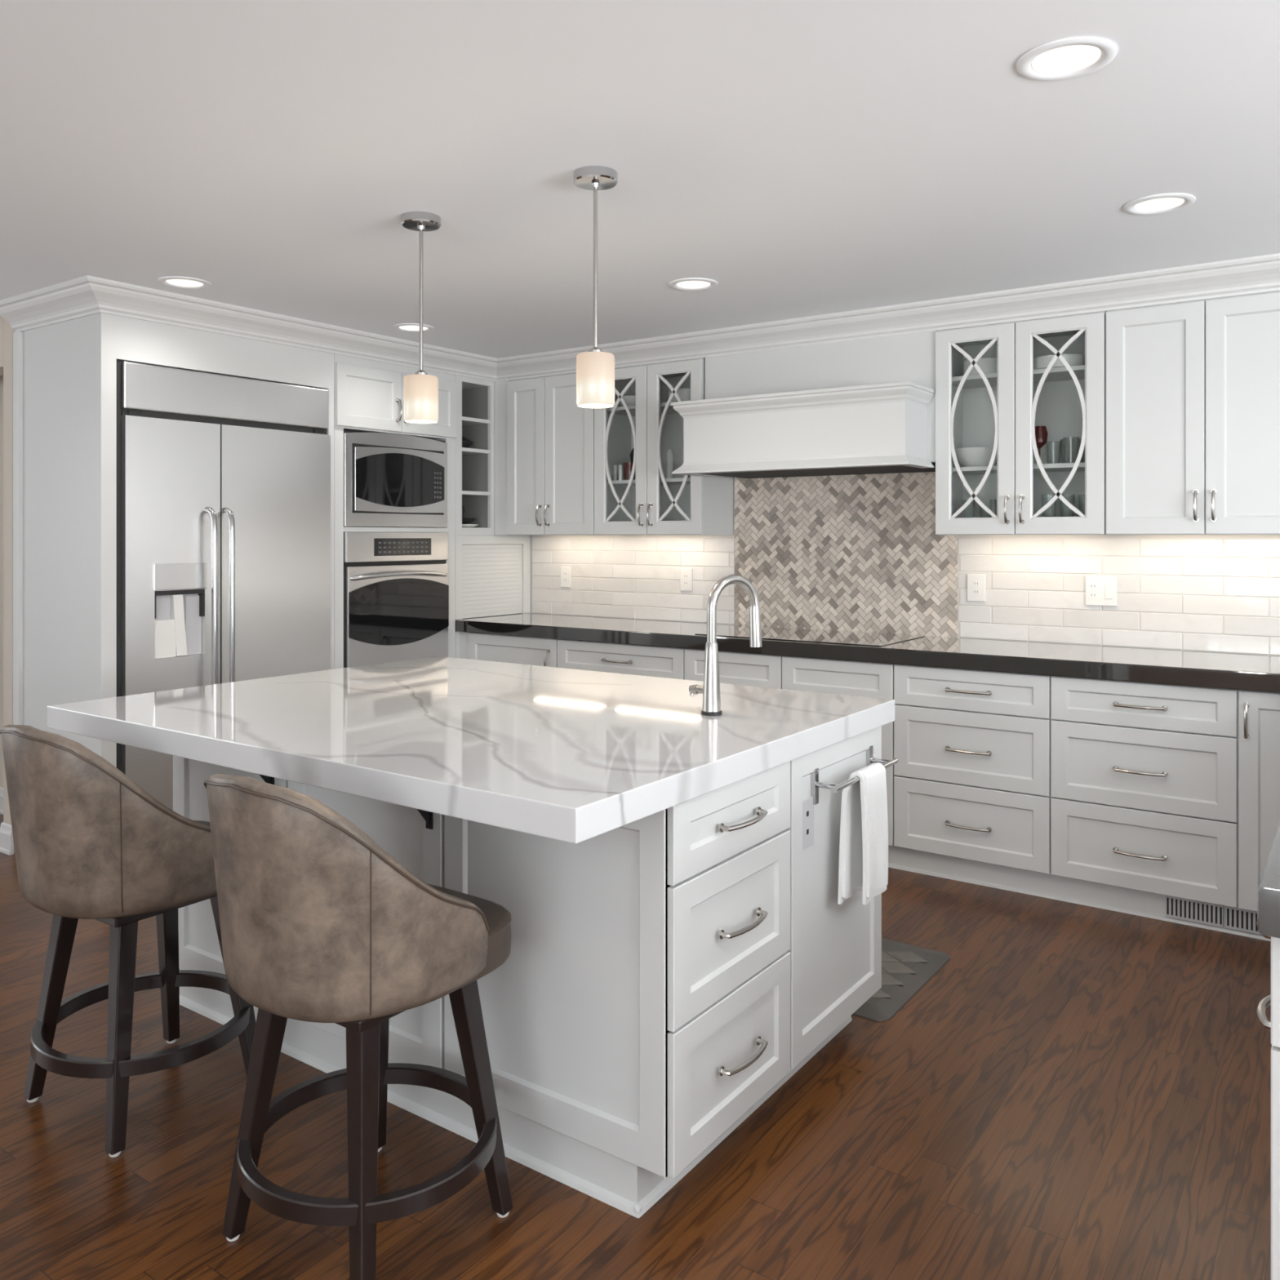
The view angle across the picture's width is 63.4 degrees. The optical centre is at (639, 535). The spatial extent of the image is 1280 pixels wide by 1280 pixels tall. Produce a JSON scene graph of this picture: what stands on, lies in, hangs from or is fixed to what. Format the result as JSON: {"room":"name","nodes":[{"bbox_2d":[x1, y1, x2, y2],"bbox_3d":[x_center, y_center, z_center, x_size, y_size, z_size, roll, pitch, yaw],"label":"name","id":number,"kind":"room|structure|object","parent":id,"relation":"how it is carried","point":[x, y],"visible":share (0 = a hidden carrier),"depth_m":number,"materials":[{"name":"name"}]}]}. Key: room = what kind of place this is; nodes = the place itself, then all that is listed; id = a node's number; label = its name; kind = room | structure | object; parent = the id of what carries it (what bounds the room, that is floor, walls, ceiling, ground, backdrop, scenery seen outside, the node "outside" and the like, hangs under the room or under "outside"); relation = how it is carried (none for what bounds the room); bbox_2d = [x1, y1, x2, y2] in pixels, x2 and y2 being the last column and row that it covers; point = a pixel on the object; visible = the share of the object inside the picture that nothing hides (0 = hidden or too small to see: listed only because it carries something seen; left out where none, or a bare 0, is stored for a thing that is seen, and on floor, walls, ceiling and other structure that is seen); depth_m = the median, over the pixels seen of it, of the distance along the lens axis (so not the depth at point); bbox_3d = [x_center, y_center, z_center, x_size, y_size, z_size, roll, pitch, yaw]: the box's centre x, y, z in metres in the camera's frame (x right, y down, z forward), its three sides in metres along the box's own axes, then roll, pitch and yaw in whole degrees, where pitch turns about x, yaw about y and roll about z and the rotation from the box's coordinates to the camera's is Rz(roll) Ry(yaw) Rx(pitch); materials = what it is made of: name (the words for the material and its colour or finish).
{"room":"kitchen","nodes":[
{"label":"kitchen","id":0,"kind":"room"},
{"bbox_2d":[0,375,3,787],"bbox_3d":[-3.501,0.195,5.502,2.129,2.410,0.100,0,0,35],"label":"wall","id":1,"kind":"structure","parent":0,"point":[2,376],"depth_m":5.26,"materials":[{"name":"beige paint"}]},
{"bbox_2d":[0,786,3,814],"bbox_3d":[-3.537,1.337,5.455,2.125,0.125,0.018,0,0,35],"label":"baseboard","id":2,"kind":"structure","parent":1,"relation":"attached to","point":[1,788],"depth_m":5.22,"materials":[{"name":"paint"}]},
{"bbox_2d":[0,315,14,853],"bbox_3d":[-3.632,0.195,5.252,2.204,2.410,0.120,0,0,35],"label":"wall","id":3,"kind":"structure","parent":0,"point":[8,331],"depth_m":4.59,"materials":[{"name":"beige paint"}]},
{"bbox_2d":[0,822,13,855],"bbox_3d":[-2.804,1.337,4.581,0.110,0.125,0.018,0,0,35],"label":"baseboard","id":4,"kind":"structure","parent":3,"relation":"attached to","point":[6,843],"depth_m":4.57,"materials":[{"name":"paint"}]},
{"bbox_2d":[0,253,1279,382],"bbox_3d":[0.127,-0.954,3.885,5.520,0.112,2.410,0,0,35],"label":"trim","id":5,"kind":"structure","parent":3,"relation":"attached to","point":[85,295],"depth_m":4.50,"materials":[{"name":"paint"}]},
{"bbox_2d":[0,813,1271,1279],"bbox_3d":[-1.373,1.425,1.436,10.500,0.050,8.960,0,0,35],"label":"floor","id":6,"kind":"structure","parent":0,"point":[1079,1091],"depth_m":2.38,"materials":[{"name":"brown wood"}]},
{"bbox_2d":[0,724,256,1157],"bbox_3d":[-1.260,0.915,2.579,0.516,0.968,0.571,0,0,35],"label":"bar stool","id":7,"kind":"object","parent":6,"relation":"on","point":[90,842],"visible":0.88,"depth_m":2.37,"materials":[{"name":"brown leather"}]},
{"bbox_2d":[13,312,334,767],"bbox_3d":[-2.134,0.196,4.834,0.717,2.408,1.164,0,0,35],"label":"tall cabinet","id":8,"kind":"object","parent":6,"relation":"on","point":[64,373],"visible":0.43,"depth_m":4.37,"materials":[{"name":"white paint"}]},
{"bbox_2d":[116,360,330,810],"bbox_3d":[-2.062,0.341,4.811,0.758,2.118,1.047,0,0,35],"label":"refrigerator","id":9,"kind":"object","parent":6,"relation":"on","point":[224,482],"visible":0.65,"depth_m":4.53,"materials":[{"name":"silver metal"}]},
{"bbox_2d":[154,588,204,618],"bbox_3d":[-1.974,0.290,4.429,0.031,0.119,0.226,0,0,35],"label":"water dispenser","id":10,"kind":"object","parent":9,"relation":"attached to","point":[169,603],"depth_m":4.42,"materials":[{"name":"silver metal"}]},
{"bbox_2d":[203,773,513,1279],"bbox_3d":[-0.565,0.915,2.075,0.516,0.968,0.571,0,0,35],"label":"bar stool","id":11,"kind":"object","parent":6,"relation":"on","point":[319,922],"visible":1,"depth_m":1.87,"materials":[{"name":"brown leather"}]},
{"bbox_2d":[334,353,457,668],"bbox_3d":[-1.523,0.196,5.619,0.741,2.408,0.822,0,0,35],"label":"oven tower","id":12,"kind":"object","parent":6,"relation":"on","point":[369,394],"visible":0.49,"depth_m":5.32,"materials":[{"name":"white paint"}]},
{"bbox_2d":[343,430,447,527],"bbox_3d":[-1.515,-0.290,5.606,0.652,0.488,0.696,0,0,35],"label":"microwave","id":13,"kind":"object","parent":12,"relation":"in","point":[391,480],"visible":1,"depth_m":5.39,"materials":[{"name":"silver metal"}]},
{"bbox_2d":[343,532,448,667],"bbox_3d":[-1.494,0.335,5.591,0.705,0.710,0.692,0,0,35],"label":"wall oven","id":14,"kind":"object","parent":12,"relation":"in","point":[396,587],"visible":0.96,"depth_m":5.38,"materials":[{"name":"silver metal"}]},
{"bbox_2d":[455,631,467,658],"bbox_3d":[-1.038,0.967,5.814,0.191,0.866,0.054,0,0,35],"label":"strip","id":15,"kind":"object","parent":6,"relation":"on","point":[461,637],"visible":0.11,"depth_m":5.79,"materials":[{"name":"white paint"}]},
{"bbox_2d":[467,632,557,667],"bbox_3d":[-0.534,0.967,5.801,0.645,0.866,0.641,0,0,35],"label":"base cabinet","id":16,"kind":"object","parent":6,"relation":"on","point":[539,651],"visible":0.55,"depth_m":5.56,"materials":[{"name":"white paint"}]},
{"bbox_2d":[455,613,1279,693],"bbox_3d":[1.110,0.500,4.646,4.793,0.065,0.627,0,0,35],"label":"countertop","id":17,"kind":"structure","parent":16,"relation":"on","point":[1233,671],"depth_m":4.26,"materials":[{"name":"stone"}]},
{"bbox_2d":[455,535,530,619],"bbox_3d":[-1.102,0.232,6.214,0.624,0.472,0.630,0,0,35],"label":"appliance garage","id":18,"kind":"object","parent":17,"relation":"on","point":[493,572],"visible":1,"depth_m":6.03,"materials":[{"name":"white paint"}]},
{"bbox_2d":[455,374,494,535],"bbox_3d":[-1.071,-0.506,5.997,0.325,1.003,0.315,0,0,35],"label":"corner shelf","id":19,"kind":"object","parent":18,"relation":"on","point":[474,464],"visible":0.4,"depth_m":6.03,"materials":[{"name":"white paint"}]},
{"bbox_2d":[462,435,472,448],"bbox_3d":[-1.042,-0.542,5.973,0.156,0.088,0.156,0,0,35],"label":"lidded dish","id":20,"kind":"object","parent":19,"relation":"on","point":[466,442],"visible":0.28,"depth_m":5.93,"materials":[{"name":"black ceramic"}]},
{"bbox_2d":[462,524,478,527],"bbox_3d":[-1.020,-0.058,5.970,0.180,0.021,0.180,0,0,35],"label":"plate","id":21,"kind":"object","parent":19,"relation":"in","point":[463,525],"visible":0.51,"depth_m":5.91,"materials":[{"name":"white ceramic"}]},
{"bbox_2d":[462,517,475,524],"bbox_3d":[-1.023,-0.087,5.966,0.150,0.036,0.150,0,0,35],"label":"bowl","id":22,"kind":"object","parent":21,"relation":"on","point":[464,520],"visible":0.53,"depth_m":5.92,"materials":[{"name":"black ceramic"}]},
{"bbox_2d":[462,505,464,517],"bbox_3d":[-1.036,-0.143,5.938,0.060,0.075,0.060,0,0,35],"label":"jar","id":23,"kind":"object","parent":22,"relation":"on","point":[463,507],"visible":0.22,"depth_m":5.92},
{"bbox_2d":[694,626,924,646],"bbox_3d":[0.790,0.466,4.867,0.930,0.004,0.520,0,0,35],"label":"cooktop","id":24,"kind":"object","parent":17,"relation":"in","point":[767,633],"visible":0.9,"depth_m":4.80,"materials":[{"name":"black glass"}]},
{"bbox_2d":[173,725,897,1217],"bbox_3d":[-0.398,0.965,2.932,1.874,0.870,1.327,0,0,35],"label":"kitchen island","id":25,"kind":"object","parent":6,"relation":"on","point":[665,973],"visible":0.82,"depth_m":2.31,"materials":[{"name":"white paint"}]},
{"bbox_2d":[47,656,894,844],"bbox_3d":[-0.453,0.498,2.911,1.869,0.061,1.454,0,0,35],"label":"island countertop","id":26,"kind":"structure","parent":25,"relation":"on","point":[570,755],"depth_m":2.50,"materials":[{"name":"white stone"}]},
{"bbox_2d":[688,574,762,715],"bbox_3d":[0.240,0.285,2.757,0.215,0.365,0.086,0,0,-21],"label":"faucet","id":27,"kind":"object","parent":26,"relation":"on","point":[710,690],"visible":1,"depth_m":2.71,"materials":[{"name":"silver metal"}]},
{"bbox_2d":[802,796,813,849],"bbox_3d":[0.416,0.718,2.590,0.006,0.120,0.074,0,0,35],"label":"outlet","id":28,"kind":"object","parent":25,"relation":"attached to","point":[807,802],"depth_m":2.59,"materials":[{"name":"grey plastic"}]},
{"bbox_2d":[837,762,888,905],"bbox_3d":[0.587,0.779,2.720,0.073,0.338,0.187,0,0,35],"label":"hand towel","id":29,"kind":"object","parent":25,"relation":"hanging from","point":[864,824],"visible":0.98,"depth_m":2.70,"materials":[{"name":"white fabric"}]},
{"bbox_2d":[557,639,684,679],"bbox_3d":[0.050,0.967,5.388,0.786,0.866,0.641,0,0,35],"label":"base cabinet","id":30,"kind":"object","parent":6,"relation":"on","point":[625,659],"visible":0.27,"depth_m":5.14,"materials":[{"name":"white paint"}]},
{"bbox_2d":[684,648,782,688],"bbox_3d":[0.593,0.967,5.027,0.518,0.866,0.603,0,0,35],"label":"base cabinet","id":31,"kind":"object","parent":6,"relation":"on","point":[735,668],"visible":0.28,"depth_m":4.75,"materials":[{"name":"white paint"}]},
{"bbox_2d":[782,656,897,868],"bbox_3d":[1.018,0.967,4.726,0.523,0.866,0.603,0,0,35],"label":"base cabinet","id":32,"kind":"object","parent":6,"relation":"on","point":[866,679],"visible":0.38,"depth_m":4.43,"materials":[{"name":"white paint"}]},
{"bbox_2d":[852,937,950,1021],"bbox_3d":[0.341,1.389,3.591,1.310,0.020,0.593,0,0,35],"label":"floor mat","id":33,"kind":"object","parent":6,"relation":"on","point":[906,968],"visible":0.18,"depth_m":3.27,"materials":[{"name":"rubber"}]},
{"bbox_2d":[893,664,1053,898],"bbox_3d":[1.477,0.967,4.378,0.627,0.866,0.641,0,0,35],"label":"base cabinet","id":34,"kind":"object","parent":6,"relation":"on","point":[972,797],"visible":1,"depth_m":4.14,"materials":[{"name":"white paint"}]},
{"bbox_2d":[1050,675,1239,934],"bbox_3d":[1.988,0.967,4.017,0.625,0.866,0.641,0,0,35],"label":"base cabinet","id":35,"kind":"object","parent":6,"relation":"on","point":[1144,776],"visible":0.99,"depth_m":3.79,"materials":[{"name":"white paint"}]},
{"bbox_2d":[1165,895,1223,927],"bbox_3d":[1.990,1.345,3.720,0.183,0.078,0.010,0,0,35],"label":"vent","id":36,"kind":"object","parent":35,"relation":"attached to","point":[1191,910],"visible":0.99,"depth_m":3.72,"materials":[{"name":"grey plastic"}]},
{"bbox_2d":[1238,689,1279,941],"bbox_3d":[2.375,0.967,3.743,0.324,0.866,0.641,0,0,35],"label":"base cabinet","id":37,"kind":"object","parent":6,"relation":"on","point":[1259,712],"visible":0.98,"depth_m":3.57,"materials":[{"name":"white paint"}]},
{"bbox_2d":[1225,906,1262,934],"bbox_3d":[2.148,1.345,3.608,0.189,0.078,0.010,0,0,35],"label":"vent","id":38,"kind":"object","parent":37,"relation":"attached to","point":[1236,918],"visible":0.63,"depth_m":3.63,"materials":[{"name":"grey plastic"}]},
{"bbox_2d":[1256,923,1279,1279],"bbox_3d":[1.841,0.967,2.204,0.760,0.866,2.475,0,0,35],"label":"base cabinet","id":39,"kind":"object","parent":6,"relation":"on","point":[1273,998],"visible":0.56,"depth_m":1.39,"materials":[{"name":"white paint"}]},
{"bbox_2d":[1257,823,1279,937],"bbox_3d":[1.852,0.499,2.191,0.746,0.065,2.519,0,0,35],"label":"countertop","id":40,"kind":"structure","parent":39,"relation":"on","point":[1268,891],"depth_m":1.38,"materials":[{"name":"grey stone"}]},
{"bbox_2d":[0,0,1279,358],"bbox_3d":[-1.373,-1.050,1.436,10.500,0.080,8.960,0,0,35],"label":"ceiling","id":41,"kind":"structure","parent":0,"point":[801,158],"depth_m":2.70,"materials":[{"name":"paint"}]},
{"bbox_2d":[157,275,211,288],"bbox_3d":[-1.812,-1.006,4.123,0.196,0.006,0.196,0,0,35],"label":"recessed light","id":42,"kind":"object","parent":41,"relation":"in","point":[177,282],"visible":1,"depth_m":4.12,"materials":[{"name":"paint"}]},
{"bbox_2d":[392,323,434,332],"bbox_3d":[-1.096,-1.006,5.013,0.196,0.006,0.196,0,0,35],"label":"recessed light","id":43,"kind":"object","parent":41,"relation":"in","point":[409,327],"visible":0.92,"depth_m":5.01,"materials":[{"name":"paint"}]},
{"bbox_2d":[400,211,440,423],"bbox_3d":[-0.694,-0.686,3.283,0.124,0.648,0.124,0,0,35],"label":"pendant light","id":44,"kind":"object","parent":41,"relation":"hanging from","point":[420,388],"visible":1,"depth_m":3.25,"materials":[{"name":"white glass"}]},
{"bbox_2d":[573,165,617,408],"bbox_3d":[-0.124,-0.686,2.886,0.124,0.648,0.124,0,0,35],"label":"pendant light","id":45,"kind":"object","parent":41,"relation":"hanging from","point":[595,368],"visible":1,"depth_m":2.85,"materials":[{"name":"white glass"}]},
{"bbox_2d":[669,277,718,290],"bbox_3d":[0.214,-1.006,4.148,0.196,0.006,0.196,0,0,35],"label":"recessed light","id":46,"kind":"object","parent":41,"relation":"in","point":[690,283],"visible":1,"depth_m":4.13,"materials":[{"name":"paint"}]},
{"bbox_2d":[1016,36,1116,80],"bbox_3d":[0.901,-1.006,2.192,0.196,0.006,0.196,0,0,35],"label":"recessed light","id":47,"kind":"object","parent":41,"relation":"in","point":[1068,58],"visible":1,"depth_m":2.18,"materials":[{"name":"paint"}]},
{"bbox_2d":[1123,192,1195,214],"bbox_3d":[1.577,-1.006,3.147,0.196,0.006,0.196,0,0,35],"label":"recessed light","id":48,"kind":"object","parent":41,"relation":"in","point":[1162,203],"visible":1,"depth_m":3.14,"materials":[{"name":"paint"}]},
{"bbox_2d":[455,471,1279,655],"bbox_3d":[2.100,0.195,4.398,8.250,2.410,0.112,0,0,35],"label":"wall","id":49,"kind":"structure","parent":0,"point":[855,553],"depth_m":4.92,"materials":[{"name":"white tile"}]},
{"bbox_2d":[494,373,626,535],"bbox_3d":[-0.469,-0.506,5.931,0.732,1.003,0.359,0,0,35],"label":"upper cabinet","id":50,"kind":"object","parent":49,"relation":"attached to","point":[550,438],"depth_m":5.81,"materials":[{"name":"white paint"}]},
{"bbox_2d":[560,566,571,586],"bbox_3d":[-0.439,0.242,6.121,0.075,0.120,0.009,0,0,35],"label":"wall outlet","id":51,"kind":"object","parent":49,"relation":"attached to","point":[566,571],"visible":1,"depth_m":6.12,"materials":[{"name":"white plastic"}]},
{"bbox_2d":[563,572,567,582],"bbox_3d":[-0.441,0.242,6.118,0.032,0.060,0.001,0,0,35],"label":"receptacle","id":52,"kind":"object","parent":51,"relation":"attached to","point":[565,574],"depth_m":6.12,"materials":[{"name":"white plastic"}]},
{"bbox_2d":[594,357,733,534],"bbox_3d":[0.111,-0.506,5.521,0.684,1.003,0.359,0,0,35],"label":"upper cabinet","id":53,"kind":"object","parent":49,"relation":"attached to","point":[638,440],"visible":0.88,"depth_m":5.39,"materials":[{"name":"white paint"}]},
{"bbox_2d":[680,568,692,591],"bbox_3d":[0.251,0.238,5.633,0.075,0.120,0.009,0,0,35],"label":"wall outlet","id":54,"kind":"object","parent":49,"relation":"attached to","point":[686,575],"visible":1,"depth_m":5.63,"materials":[{"name":"white plastic"}]},
{"bbox_2d":[683,573,688,585],"bbox_3d":[0.249,0.238,5.630,0.032,0.060,0.001,0,0,35],"label":"receptacle","id":55,"kind":"object","parent":54,"relation":"attached to","point":[685,575],"depth_m":5.63,"materials":[{"name":"white plastic"}]},
{"bbox_2d":[671,330,936,478],"bbox_3d":[0.807,-0.653,4.869,1.184,0.710,0.610,0,0,35],"label":"range hood","id":56,"kind":"object","parent":49,"relation":"attached to","point":[864,406],"visible":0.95,"depth_m":4.68,"materials":[{"name":"white paint"}]},
{"bbox_2d":[967,573,985,601],"bbox_3d":[1.534,0.236,4.725,0.082,0.124,0.009,0,0,35],"label":"wall outlet","id":57,"kind":"object","parent":49,"relation":"attached to","point":[975,582],"visible":1,"depth_m":4.72,"materials":[{"name":"white plastic"}]},
{"bbox_2d":[972,580,979,595],"bbox_3d":[1.532,0.236,4.722,0.032,0.064,0.001,0,0,35],"label":"receptacle","id":58,"kind":"object","parent":57,"relation":"attached to","point":[975,584],"depth_m":4.72,"materials":[{"name":"white plastic"}]},
{"bbox_2d":[935,311,1106,534],"bbox_3d":[1.648,-0.506,4.434,0.688,1.003,0.359,0,0,35],"label":"upper cabinet","id":59,"kind":"object","parent":49,"relation":"attached to","point":[1020,406],"visible":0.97,"depth_m":4.30,"materials":[{"name":"white paint"}]},
{"bbox_2d":[1085,576,1116,606],"bbox_3d":[1.967,0.234,4.419,0.124,0.125,0.010,0,0,35],"label":"wall outlet","id":60,"kind":"object","parent":49,"relation":"attached to","point":[1100,590],"visible":1,"depth_m":4.42,"materials":[{"name":"white plastic"}]},
{"bbox_2d":[1088,582,1097,598],"bbox_3d":[1.940,0.234,4.434,0.032,0.065,0.001,0,0,35],"label":"receptacle","id":61,"kind":"object","parent":60,"relation":"attached to","point":[1092,586],"depth_m":4.43,"materials":[{"name":"white plastic"}]},
{"bbox_2d":[1104,583,1112,599],"bbox_3d":[1.990,0.234,4.398,0.032,0.065,0.002,0,0,35],"label":"rocker switch","id":62,"kind":"object","parent":60,"relation":"attached to","point":[1108,587],"depth_m":4.40,"materials":[{"name":"white plastic"}]},
{"bbox_2d":[1106,290,1279,534],"bbox_3d":[2.218,-0.506,4.031,0.703,1.003,0.359,0,0,35],"label":"upper cabinet","id":63,"kind":"object","parent":49,"relation":"attached to","point":[1193,388],"visible":1,"depth_m":3.94,"materials":[{"name":"white paint"}]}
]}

